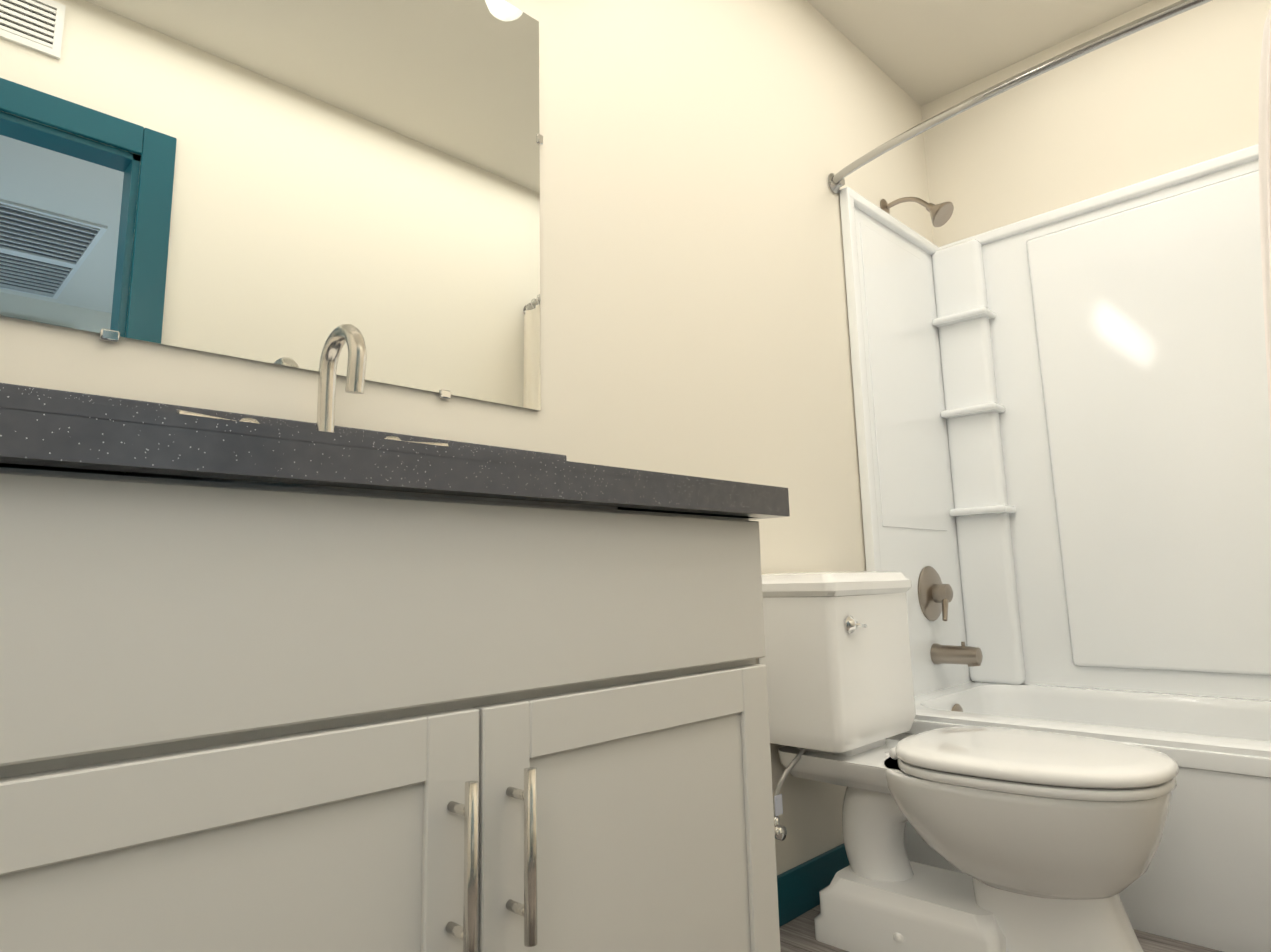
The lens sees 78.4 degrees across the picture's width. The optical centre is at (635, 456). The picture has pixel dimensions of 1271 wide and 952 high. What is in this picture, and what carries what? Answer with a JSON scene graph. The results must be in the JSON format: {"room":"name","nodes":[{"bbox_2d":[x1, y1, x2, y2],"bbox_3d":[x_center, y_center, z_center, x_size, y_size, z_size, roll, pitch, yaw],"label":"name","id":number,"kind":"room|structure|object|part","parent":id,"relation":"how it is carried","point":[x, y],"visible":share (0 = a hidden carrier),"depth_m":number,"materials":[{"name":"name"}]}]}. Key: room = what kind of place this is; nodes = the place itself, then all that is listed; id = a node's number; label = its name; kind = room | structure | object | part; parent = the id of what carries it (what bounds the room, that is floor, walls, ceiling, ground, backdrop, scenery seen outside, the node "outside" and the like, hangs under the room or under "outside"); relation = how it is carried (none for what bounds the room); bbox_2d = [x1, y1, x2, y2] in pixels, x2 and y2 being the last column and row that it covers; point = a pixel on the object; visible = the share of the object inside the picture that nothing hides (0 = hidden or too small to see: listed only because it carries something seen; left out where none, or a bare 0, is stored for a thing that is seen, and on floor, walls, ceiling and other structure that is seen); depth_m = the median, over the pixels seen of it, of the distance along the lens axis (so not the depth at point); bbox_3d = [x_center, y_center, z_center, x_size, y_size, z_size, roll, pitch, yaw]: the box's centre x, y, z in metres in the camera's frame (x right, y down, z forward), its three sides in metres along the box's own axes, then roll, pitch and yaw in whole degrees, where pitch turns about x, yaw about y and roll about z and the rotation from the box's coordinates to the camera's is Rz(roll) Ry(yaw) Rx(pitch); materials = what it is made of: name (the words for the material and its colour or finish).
{"room":"bathroom","nodes":[
{"label":"bathroom","id":0,"kind":"room"},
{"bbox_2d":[0,0,932,874],"bbox_3d":[-0.426,-0.292,1.290,0.100,2.520,4.490,-10,-13,44],"label":"wall","id":1,"kind":"structure","parent":0,"point":[694,320],"depth_m":1.82,"materials":[{"name":"beige paint"}]},
{"bbox_2d":[0,0,542,410],"bbox_3d":[-0.487,-0.518,1.189,0.010,0.811,0.878,-10,-13,44],"label":"mirror","id":2,"kind":"object","parent":1,"relation":"attached to","point":[291,183],"visible":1,"depth_m":1.14,"materials":[{"name":"clear glass"}]},
{"bbox_2d":[0,324,567,515],"bbox_3d":[-0.619,-0.014,0.951,0.020,0.110,1.385,-10,-13,44],"label":"backsplash","id":3,"kind":"structure","parent":1,"relation":"attached to","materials":[{"name":"stone"}]},
{"bbox_2d":[777,843,849,926],"bbox_3d":[0.253,0.979,1.665,0.014,0.100,1.038,-10,-13,44],"label":"baseboard","id":4,"kind":"structure","parent":1,"relation":"attached to","point":[800,886],"depth_m":1.80,"materials":[{"name":"teal wood"}]},
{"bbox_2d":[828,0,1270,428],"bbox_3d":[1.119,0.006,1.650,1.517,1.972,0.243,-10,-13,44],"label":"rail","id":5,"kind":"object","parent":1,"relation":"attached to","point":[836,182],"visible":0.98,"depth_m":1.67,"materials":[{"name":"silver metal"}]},
{"bbox_3d":[1.107,-0.934,1.814,1.517,0.064,0.164,-10,-13,44],"label":"rod","id":6,"kind":"part","parent":5,"relation":"part of","materials":[{"name":"silver metal"}]},
{"bbox_2d":[807,0,1151,105],"bbox_3d":[1.708,-1.984,-0.608,6.200,0.100,4.490,-10,-13,44],"label":"ceiling","id":7,"kind":"structure","parent":0,"point":[921,52],"depth_m":2.56,"materials":[{"name":"beige paint"}]},
{"bbox_2d":[779,904,1221,951],"bbox_3d":[1.772,0.601,-1.031,6.200,0.100,4.490,-10,-13,44],"label":"floor","id":8,"kind":"structure","parent":0,"point":[797,934],"depth_m":1.62,"materials":[{"name":"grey wood"}]},
{"bbox_2d":[0,324,789,951],"bbox_3d":[-0.439,0.329,0.723,0.501,1.111,1.385,-10,-13,44],"label":"bathroom vanity","id":9,"kind":"object","parent":8,"relation":"on","point":[278,684],"visible":1,"depth_m":0.66,"materials":[{"name":"white paint"}]},
{"bbox_3d":[-0.306,0.510,0.531,0.019,0.595,0.457,-10,-13,44],"label":"door","id":10,"kind":"part","parent":9,"relation":"part of","materials":[{"name":"white paint"}]},
{"bbox_2d":[302,324,366,498],"bbox_3d":[-0.401,-0.064,1.052,0.128,0.231,0.052,-10,-13,44],"label":"faucet","id":11,"kind":"object","parent":9,"relation":"on","point":[349,334],"depth_m":1.07,"materials":[{"name":"silver metal"}]},
{"bbox_3d":[-0.154,0.138,0.758,0.019,0.185,0.918,-10,-13,44],"label":"drawer","id":12,"kind":"part","parent":9,"relation":"part of","materials":[{"name":"white paint"}]},
{"bbox_3d":[-0.150,0.361,0.678,0.038,0.150,0.012,-10,-13,44],"label":"handle","id":13,"kind":"part","parent":9,"relation":"part of","materials":[{"name":"silver metal"}]},
{"bbox_3d":[-0.105,0.367,0.723,0.038,0.150,0.012,-10,-13,44],"label":"handle","id":14,"kind":"part","parent":9,"relation":"part of","materials":[{"name":"silver metal"}]},
{"bbox_3d":[0.018,0.555,0.855,0.019,0.595,0.457,-10,-13,44],"label":"door","id":15,"kind":"part","parent":9,"relation":"part of","materials":[{"name":"white paint"}]},
{"bbox_2d":[758,571,1178,951],"bbox_3d":[0.639,0.617,1.584,0.766,0.768,0.448,-10,-13,44],"label":"toilet","id":16,"kind":"object","parent":8,"relation":"on","point":[1043,841],"visible":0.92,"depth_m":1.52,"materials":[{"name":"white ceramic"}]},
{"bbox_3d":[0.466,0.301,1.843,0.224,0.052,0.382,-10,-13,44],"label":"tank lid","id":17,"kind":"part","parent":16,"relation":"part of","materials":[{"name":"white ceramic"}]},
{"bbox_3d":[0.470,0.498,1.812,0.205,0.345,0.360,-10,-13,44],"label":"tank","id":18,"kind":"part","parent":16,"relation":"part of","materials":[{"name":"white ceramic"}]},
{"bbox_3d":[0.474,0.362,1.678,0.021,0.038,0.060,-10,-13,44],"label":"lever","id":19,"kind":"part","parent":16,"relation":"part of","materials":[{"name":"silver metal"}]},
{"bbox_3d":[0.763,0.573,1.509,0.474,0.029,0.388,-10,-13,44],"label":"seat lid","id":20,"kind":"part","parent":16,"relation":"part of","materials":[{"name":"white plastic"}]},
{"bbox_3d":[0.762,0.601,1.505,0.467,0.020,0.380,-10,-13,44],"label":"seat","id":21,"kind":"part","parent":16,"relation":"part of","materials":[{"name":"white plastic"}]},
{"bbox_2d":[839,144,1270,951],"bbox_3d":[1.404,0.029,1.938,1.516,2.005,0.733,-10,-13,44],"label":"bathtub","id":22,"kind":"object","parent":8,"relation":"on","point":[1063,428],"visible":0.96,"depth_m":2.35,"materials":[{"name":"white plastic"}]},
{"bbox_3d":[0.979,0.600,2.369,0.140,0.072,0.064,-10,-13,44],"label":"spout","id":23,"kind":"part","parent":22,"relation":"part of","materials":[{"name":"silver metal"}]},
{"bbox_2d":[931,306,995,330],"bbox_3d":[1.140,-0.477,2.707,0.187,0.025,0.102,-10,-13,44],"label":"shelf","id":24,"kind":"object","parent":22,"relation":"attached to","point":[975,314],"depth_m":2.68,"materials":[{"name":"white plastic"}]},
{"bbox_2d":[940,401,1005,420],"bbox_3d":[1.148,-0.151,2.654,0.187,0.025,0.102,-10,-13,44],"label":"shelf","id":25,"kind":"object","parent":22,"relation":"attached to","point":[975,410],"depth_m":2.63,"materials":[{"name":"white plastic"}]},
{"bbox_2d":[949,504,1016,517],"bbox_3d":[1.156,0.184,2.599,0.187,0.025,0.102,-10,-13,44],"label":"shelf","id":26,"kind":"object","parent":22,"relation":"attached to","point":[955,510],"depth_m":2.57,"materials":[{"name":"white plastic"}]},
{"bbox_3d":[1.730,-0.113,2.128,1.117,1.390,0.016,-10,-13,44],"label":"surround panel","id":27,"kind":"part","parent":22,"relation":"part of","materials":[{"name":"white plastic"}]},
{"bbox_2d":[921,0,1270,246],"bbox_3d":[3.320,-0.483,0.691,6.100,2.520,0.100,-10,-13,44],"label":"wall","id":28,"kind":"structure","parent":0,"point":[1176,92],"depth_m":2.52,"materials":[{"name":"beige paint"}]}
]}

